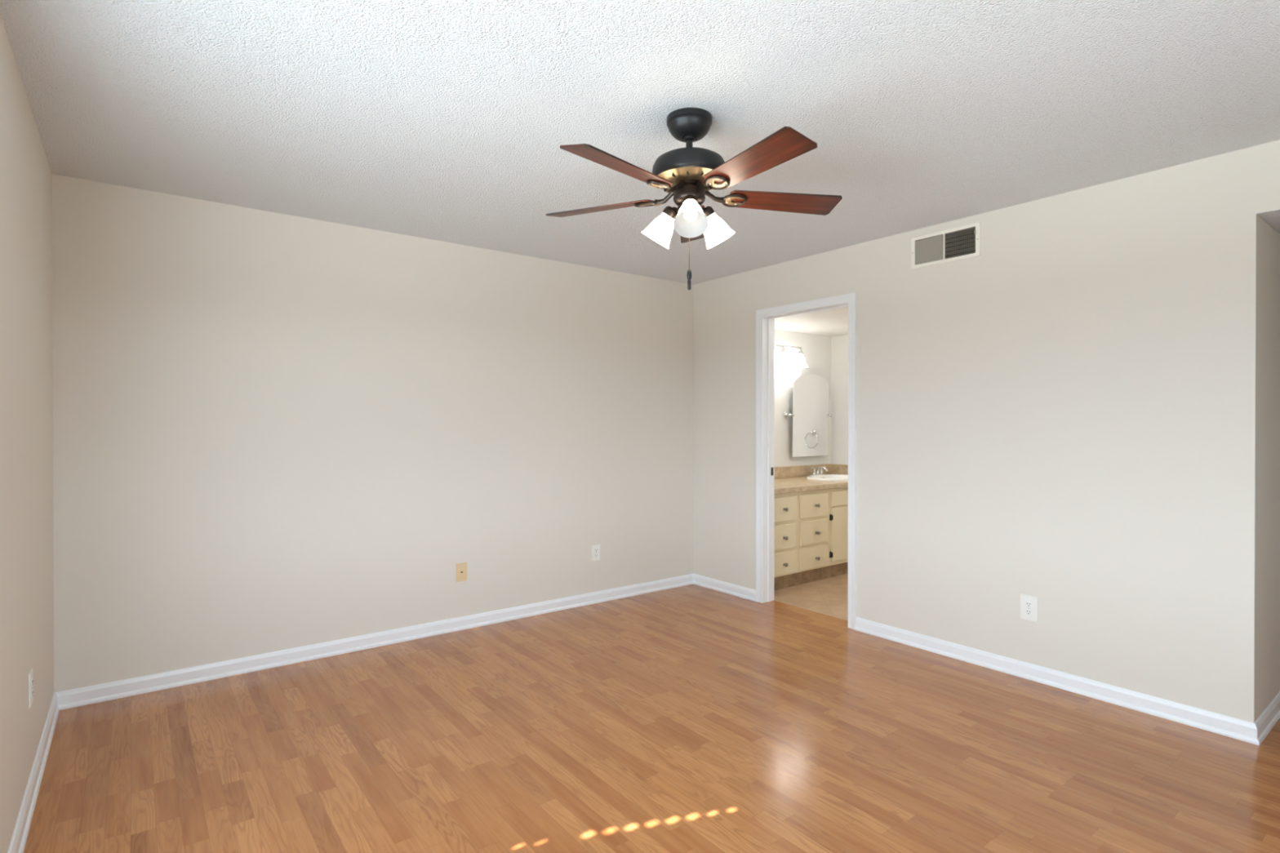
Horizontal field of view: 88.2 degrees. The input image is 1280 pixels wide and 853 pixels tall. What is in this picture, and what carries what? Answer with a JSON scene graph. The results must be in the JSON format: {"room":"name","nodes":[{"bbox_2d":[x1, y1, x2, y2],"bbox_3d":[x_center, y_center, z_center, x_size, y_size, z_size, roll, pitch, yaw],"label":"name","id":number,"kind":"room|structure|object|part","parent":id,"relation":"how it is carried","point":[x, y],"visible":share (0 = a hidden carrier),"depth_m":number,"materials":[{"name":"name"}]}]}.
{"room":"empty bedroom","nodes":[
{"label":"empty bedroom","id":0,"kind":"room"},
{"bbox_2d":[0,13,53,852],"bbox_3d":[-1.115,0.083,0.890,0.110,2.453,5.520,0,0,-38],"label":"wall","id":1,"kind":"structure","parent":0,"point":[26,389],"depth_m":2.19,"materials":[{"name":"beige paint"}]},
{"bbox_2d":[28,668,33,708],"bbox_3d":[-2.136,0.917,2.317,0.009,0.118,0.074,0,0,-38],"label":"power outlet","id":2,"kind":"object","parent":1,"relation":"attached to","point":[30,674],"visible":1,"depth_m":2.29,"materials":[{"name":"white plastic"}]},
{"bbox_2d":[7,693,59,852],"bbox_3d":[-1.064,1.269,0.935,0.020,0.079,5.300,0,0,-38],"label":"baseboard","id":3,"kind":"structure","parent":1,"relation":"attached to","point":[18,842],"depth_m":2.32,"materials":[{"name":"white wood"}]},
{"bbox_2d":[51,173,831,692],"bbox_3d":[-0.436,0.065,4.825,5.987,2.453,0.110,0,0,-38],"label":"wall","id":4,"kind":"structure","parent":0,"point":[273,431],"depth_m":3.75,"materials":[{"name":"beige paint"}]},
{"bbox_2d":[53,573,693,710],"bbox_3d":[-1.117,1.254,4.224,3.947,0.079,0.020,0,0,-38],"label":"baseboard","id":5,"kind":"structure","parent":4,"relation":"attached to","point":[76,697],"depth_m":3.74,"materials":[{"name":"white wood"}]},
{"bbox_2d":[456,562,466,582],"bbox_3d":[-1.138,0.929,4.214,0.070,0.116,0.010,0,0,-38],"label":"cable plate","id":6,"kind":"object","parent":4,"relation":"attached to","point":[461,568],"visible":1,"depth_m":4.21,"materials":[{"name":"beige plastic"}]},
{"bbox_2d":[591,544,599,561],"bbox_3d":[-0.322,0.926,4.842,0.070,0.116,0.009,0,0,-38],"label":"power outlet","id":7,"kind":"object","parent":4,"relation":"attached to","point":[595,548],"visible":1,"depth_m":4.84,"materials":[{"name":"white plastic"}]},
{"bbox_2d":[774,344,808,368],"bbox_3d":[1.184,-0.666,5.888,0.860,0.242,0.175,0,0,-38],"label":"vanity light","id":8,"kind":"object","parent":4,"relation":"attached to","point":[783,361],"visible":0.5,"depth_m":6.00,"materials":[{"name":"white glass"}]},
{"bbox_3d":[1.289,-0.606,5.947,0.140,0.122,0.140,0,0,-38],"label":"lamp shade","id":9,"kind":"part","parent":8,"relation":"part of","materials":[{"name":"white glass"}]},
{"bbox_3d":[1.480,-0.607,6.094,0.140,0.122,0.140,0,0,-38],"label":"lamp shade","id":10,"kind":"part","parent":8,"relation":"part of","materials":[{"name":"white glass"}]},
{"bbox_2d":[773,463,831,479],"bbox_3d":[1.209,0.423,6.009,1.695,0.106,0.020,0,0,-38],"label":"backsplash","id":11,"kind":"structure","parent":4,"relation":"attached to","point":[784,472],"depth_m":6.20,"materials":[{"name":"beige stone"}]},
{"bbox_2d":[783,373,831,457],"bbox_3d":[1.609,-0.110,6.284,0.656,0.782,0.069,0,0,-38],"label":"mirror","id":12,"kind":"object","parent":4,"relation":"attached to","point":[810,415],"visible":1,"depth_m":6.25,"materials":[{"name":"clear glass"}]},
{"bbox_2d":[0,0,1279,284],"bbox_3d":[0.449,-1.200,2.087,4.057,0.100,5.520,0,0,-38],"label":"ceiling","id":13,"kind":"structure","parent":0,"point":[447,121],"depth_m":2.31,"materials":[{"name":"white paint"}]},
{"bbox_2d":[546,107,842,289],"bbox_3d":[0.184,-0.831,2.439,1.148,0.640,1.141,0,0,-38],"label":"ceiling fan","id":14,"kind":"object","parent":13,"relation":"hanging from","point":[688,174],"visible":1,"depth_m":2.39,"materials":[{"name":"brown wood"}]},
{"bbox_3d":[-0.155,-0.864,2.619,0.443,0.006,0.136,0,13,24],"label":"blade","id":15,"kind":"part","parent":14,"relation":"part of","materials":[{"name":"brown wood"}]},
{"bbox_3d":[-0.062,-0.862,2.190,0.136,0.006,0.443,17,12,40],"label":"blade","id":16,"kind":"part","parent":14,"relation":"part of","materials":[{"name":"brown wood"}]},
{"bbox_3d":[0.063,-0.873,2.519,0.184,0.064,0.083,0,13,24],"label":"blade arm","id":17,"kind":"part","parent":14,"relation":"part of","materials":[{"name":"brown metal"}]},
{"bbox_3d":[0.086,-0.760,2.520,0.122,0.114,0.122,39,17,22],"label":"lamp shade","id":18,"kind":"part","parent":14,"relation":"part of","materials":[{"name":"white glass"}]},
{"bbox_3d":[0.069,-0.856,2.340,0.066,0.006,0.079,17,12,40],"label":"plate","id":19,"kind":"part","parent":14,"relation":"part of","materials":[{"name":"gold metal"}]},
{"bbox_3d":[0.099,-0.872,2.368,0.083,0.064,0.184,17,12,40],"label":"blade arm","id":20,"kind":"part","parent":14,"relation":"part of","materials":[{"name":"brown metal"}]},
{"bbox_2d":[662,205,677,219],"bbox_3d":[0.118,-0.812,2.503,0.059,0.032,0.059,39,17,22],"label":"socket","id":21,"kind":"object","parent":14,"relation":"attached to","point":[668,212],"depth_m":2.48,"materials":[{"name":"brown metal"}]},
{"bbox_3d":[0.184,-0.679,2.469,0.004,0.193,0.004,0,0,-15],"label":"pull chain","id":22,"kind":"part","parent":14,"relation":"part of","materials":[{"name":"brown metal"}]},
{"bbox_2d":[681,195,697,205],"bbox_3d":[0.181,-0.811,2.394,0.059,0.032,0.059,0,-35,2],"label":"socket","id":23,"kind":"object","parent":14,"relation":"attached to","point":[689,197],"depth_m":2.37,"materials":[{"name":"brown metal"}]},
{"bbox_3d":[0.180,-0.767,2.364,0.050,0.079,0.050,0,-35,2],"label":"bulb","id":24,"kind":"part","parent":14,"relation":"part of","materials":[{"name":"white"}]},
{"bbox_3d":[0.180,-0.759,2.358,0.122,0.114,0.122,0,-35,2],"label":"lamp shade","id":25,"kind":"part","parent":14,"relation":"part of","materials":[{"name":"white glass"}]},
{"bbox_3d":[0.229,-0.865,2.837,0.136,0.006,0.443,-13,-1,7],"label":"blade","id":26,"kind":"part","parent":14,"relation":"part of","materials":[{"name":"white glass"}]},
{"bbox_2d":[702,205,714,217],"bbox_3d":[0.250,-0.812,2.503,0.059,0.032,0.059,-39,17,-22],"label":"socket","id":27,"kind":"object","parent":14,"relation":"attached to","point":[708,211],"depth_m":2.48,"materials":[{"name":"brown metal"}]},
{"bbox_3d":[0.253,-0.872,2.356,0.083,0.064,0.184,15,-7,-30],"label":"blade arm","id":28,"kind":"part","parent":14,"relation":"part of","materials":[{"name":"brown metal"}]},
{"bbox_3d":[0.270,-0.856,2.319,0.066,0.006,0.079,15,-7,-30],"label":"plate","id":29,"kind":"part","parent":14,"relation":"part of","materials":[{"name":"gold metal"}]},
{"bbox_3d":[0.282,-0.760,2.520,0.122,0.114,0.122,-39,17,-22],"label":"lamp shade","id":30,"kind":"part","parent":14,"relation":"part of","materials":[{"name":"white glass"}]},
{"bbox_3d":[0.312,-0.873,2.496,0.184,0.064,0.083,0,-13,-12],"label":"blade arm","id":31,"kind":"part","parent":14,"relation":"part of","materials":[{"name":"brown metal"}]},
{"bbox_3d":[0.353,-0.857,2.501,0.079,0.006,0.066,0,-13,-11],"label":"plate","id":32,"kind":"part","parent":14,"relation":"part of","materials":[{"name":"gold metal"}]},
{"bbox_3d":[0.373,-0.862,2.148,0.136,0.006,0.443,15,-7,-30],"label":"blade","id":33,"kind":"part","parent":14,"relation":"part of","materials":[{"name":"brown wood"}]},
{"bbox_3d":[0.548,-0.864,2.542,0.443,0.006,0.136,0,-13,-12],"label":"blade","id":34,"kind":"part","parent":14,"relation":"part of","materials":[{"name":"brown wood"}]},
{"bbox_2d":[23,573,1279,852],"bbox_3d":[1.443,1.350,2.864,6.567,0.101,5.520,0,0,-38],"label":"floor","id":35,"kind":"structure","parent":0,"point":[690,718],"depth_m":2.62,"materials":[{"name":"brown wood"}]},
{"bbox_2d":[773,487,848,590],"bbox_3d":[1.408,0.902,5.767,1.712,0.768,0.648,0,0,-38],"label":"vanity cabinet","id":36,"kind":"object","parent":35,"relation":"on","point":[811,527],"visible":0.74,"depth_m":5.39,"materials":[{"name":"beige paint"}]},
{"bbox_3d":[1.126,1.074,5.194,0.314,0.172,0.017,0,0,-38],"label":"drawer","id":37,"kind":"part","parent":36,"relation":"part of","materials":[{"name":"beige paint"}]},
{"bbox_3d":[1.126,0.869,5.194,0.314,0.190,0.017,0,0,-38],"label":"drawer","id":38,"kind":"part","parent":36,"relation":"part of","materials":[{"name":"beige paint"}]},
{"bbox_3d":[1.126,0.649,5.193,0.314,0.190,0.017,0,0,-38],"label":"drawer","id":39,"kind":"part","parent":36,"relation":"part of","materials":[{"name":"beige paint"}]},
{"bbox_2d":[773,463,848,493],"bbox_3d":[1.406,0.445,5.770,1.716,0.146,0.639,0,0,-38],"label":"countertop","id":40,"kind":"structure","parent":36,"relation":"on","point":[787,479],"depth_m":5.94,"materials":[{"name":"beige stone"}]},
{"bbox_2d":[810,466,827,475],"bbox_3d":[1.692,0.415,6.265,0.161,0.083,0.157,0,0,7],"label":"faucet","id":41,"kind":"object","parent":40,"relation":"on","point":[820,468],"visible":1,"depth_m":6.24,"materials":[{"name":"silver metal"}]},
{"bbox_3d":[1.717,0.410,6.233,0.032,0.073,0.129,0,0,-38],"label":"spout","id":42,"kind":"part","parent":41,"relation":"part of","materials":[{"name":"silver metal"}]},
{"bbox_2d":[806,474,848,480],"bbox_3d":[1.766,0.538,6.054,0.550,0.166,0.410,0,0,-38],"label":"sink","id":43,"kind":"object","parent":40,"relation":"in","point":[830,477],"visible":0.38,"depth_m":6.15,"materials":[{"name":"white ceramic"}]},
{"bbox_3d":[1.434,1.073,5.431,0.358,0.172,0.017,0,0,-38],"label":"drawer","id":44,"kind":"part","parent":36,"relation":"part of","materials":[{"name":"beige paint"}]},
{"bbox_3d":[1.434,0.868,5.430,0.358,0.190,0.017,0,0,-38],"label":"drawer","id":45,"kind":"part","parent":36,"relation":"part of","materials":[{"name":"beige paint"}]},
{"bbox_3d":[1.434,0.648,5.429,0.358,0.190,0.017,0,0,-38],"label":"drawer","id":46,"kind":"part","parent":36,"relation":"part of","materials":[{"name":"beige paint"}]},
{"bbox_3d":[1.785,0.611,5.699,0.423,0.127,0.017,0,0,-38],"label":"false drawer","id":47,"kind":"part","parent":36,"relation":"part of","materials":[{"name":"beige paint"}]},
{"bbox_3d":[1.785,0.914,5.701,0.423,0.453,0.017,0,0,-38],"label":"door","id":48,"kind":"part","parent":36,"relation":"part of","materials":[{"name":"beige paint"}]},
{"bbox_2d":[774,306,848,336],"bbox_3d":[1.917,-0.933,5.180,1.820,0.100,2.410,0,0,-38],"label":"ceiling","id":49,"kind":"structure","parent":0,"point":[833,322],"depth_m":5.69,"materials":[{"name":"white paint"}]},
{"bbox_2d":[831,334,848,464],"bbox_3d":[2.602,0.201,5.705,0.100,2.173,2.200,0,0,-38],"label":"wall","id":50,"kind":"structure","parent":0,"point":[839,344],"depth_m":6.46,"materials":[{"name":"white paint"}]},
{"bbox_2d":[693,139,1279,723],"bbox_3d":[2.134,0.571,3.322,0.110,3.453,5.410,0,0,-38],"label":"wall","id":51,"kind":"structure","parent":0,"point":[1065,414],"depth_m":3.28,"materials":[{"name":"beige paint"}]},
{"bbox_2d":[693,573,755,601],"bbox_3d":[0.646,1.250,5.152,0.020,0.079,0.700,0,0,-38],"label":"baseboard","id":52,"kind":"structure","parent":51,"relation":"attached to","point":[713,584],"depth_m":5.13,"materials":[{"name":"white wood"}]},
{"bbox_2d":[755,292,856,629],"bbox_3d":[1.167,0.220,4.577,0.143,2.145,0.840,0,0,-38],"label":"door frame","id":53,"kind":"structure","parent":51,"relation":"in","point":[765,318],"depth_m":4.83,"materials":[{"name":"white wood"}]},
{"bbox_3d":[0.978,0.333,4.888,0.026,0.060,0.002,0,0,-38],"label":"strike plate","id":54,"kind":"part","parent":53,"relation":"part of","materials":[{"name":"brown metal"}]},
{"bbox_3d":[1.217,0.220,4.615,0.016,2.145,0.840,0,0,-38],"label":"casing","id":55,"kind":"part","parent":53,"relation":"part of","materials":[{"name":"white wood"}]},
{"bbox_2d":[911,222,980,269],"bbox_3d":[1.762,-1.021,3.775,0.118,0.183,0.401,0,0,-38],"label":"air vent","id":56,"kind":"object","parent":51,"relation":"in","point":[940,249],"visible":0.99,"depth_m":3.76,"materials":[{"name":"white metal"}]},
{"bbox_2d":[1020,594,1038,622],"bbox_3d":[2.001,0.935,3.398,0.009,0.128,0.084,0,0,-38],"label":"power outlet","id":57,"kind":"object","parent":51,"relation":"attached to","point":[1028,604],"visible":1,"depth_m":3.39,"materials":[{"name":"white plastic"}]},
{"bbox_2d":[1025,608,1031,614],"bbox_3d":[1.999,0.954,3.397,0.003,0.027,0.033,0,0,-38],"label":"socket","id":58,"kind":"object","parent":57,"relation":"attached to","point":[1028,611],"depth_m":3.40,"materials":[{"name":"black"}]},
{"bbox_2d":[1025,601,1032,607],"bbox_3d":[1.999,0.915,3.397,0.003,0.027,0.033,0,0,-38],"label":"socket","id":59,"kind":"object","parent":57,"relation":"attached to","point":[1028,604],"depth_m":3.39,"materials":[{"name":"white plastic"}]},
{"bbox_2d":[1256,208,1279,234],"bbox_3d":[3.867,-0.924,3.030,2.510,0.100,1.345,0,0,-38],"label":"ceiling","id":60,"kind":"structure","parent":0,"point":[1272,218],"depth_m":2.77,"materials":[{"name":"white paint"}]},
{"bbox_2d":[1259,219,1279,715],"bbox_3d":[3.490,0.210,3.525,2.290,2.173,0.110,0,0,-38],"label":"wall","id":61,"kind":"structure","parent":0,"point":[1269,679],"depth_m":2.90,"materials":[{"name":"beige paint"}]},
{"bbox_2d":[854,617,1279,745],"bbox_3d":[2.904,1.254,4.185,2.420,0.079,1.905,0,0,-38],"label":"baseboard","id":62,"kind":"structure","parent":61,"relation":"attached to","point":[1255,733],"depth_m":3.15,"materials":[{"name":"white wood"}]}
]}

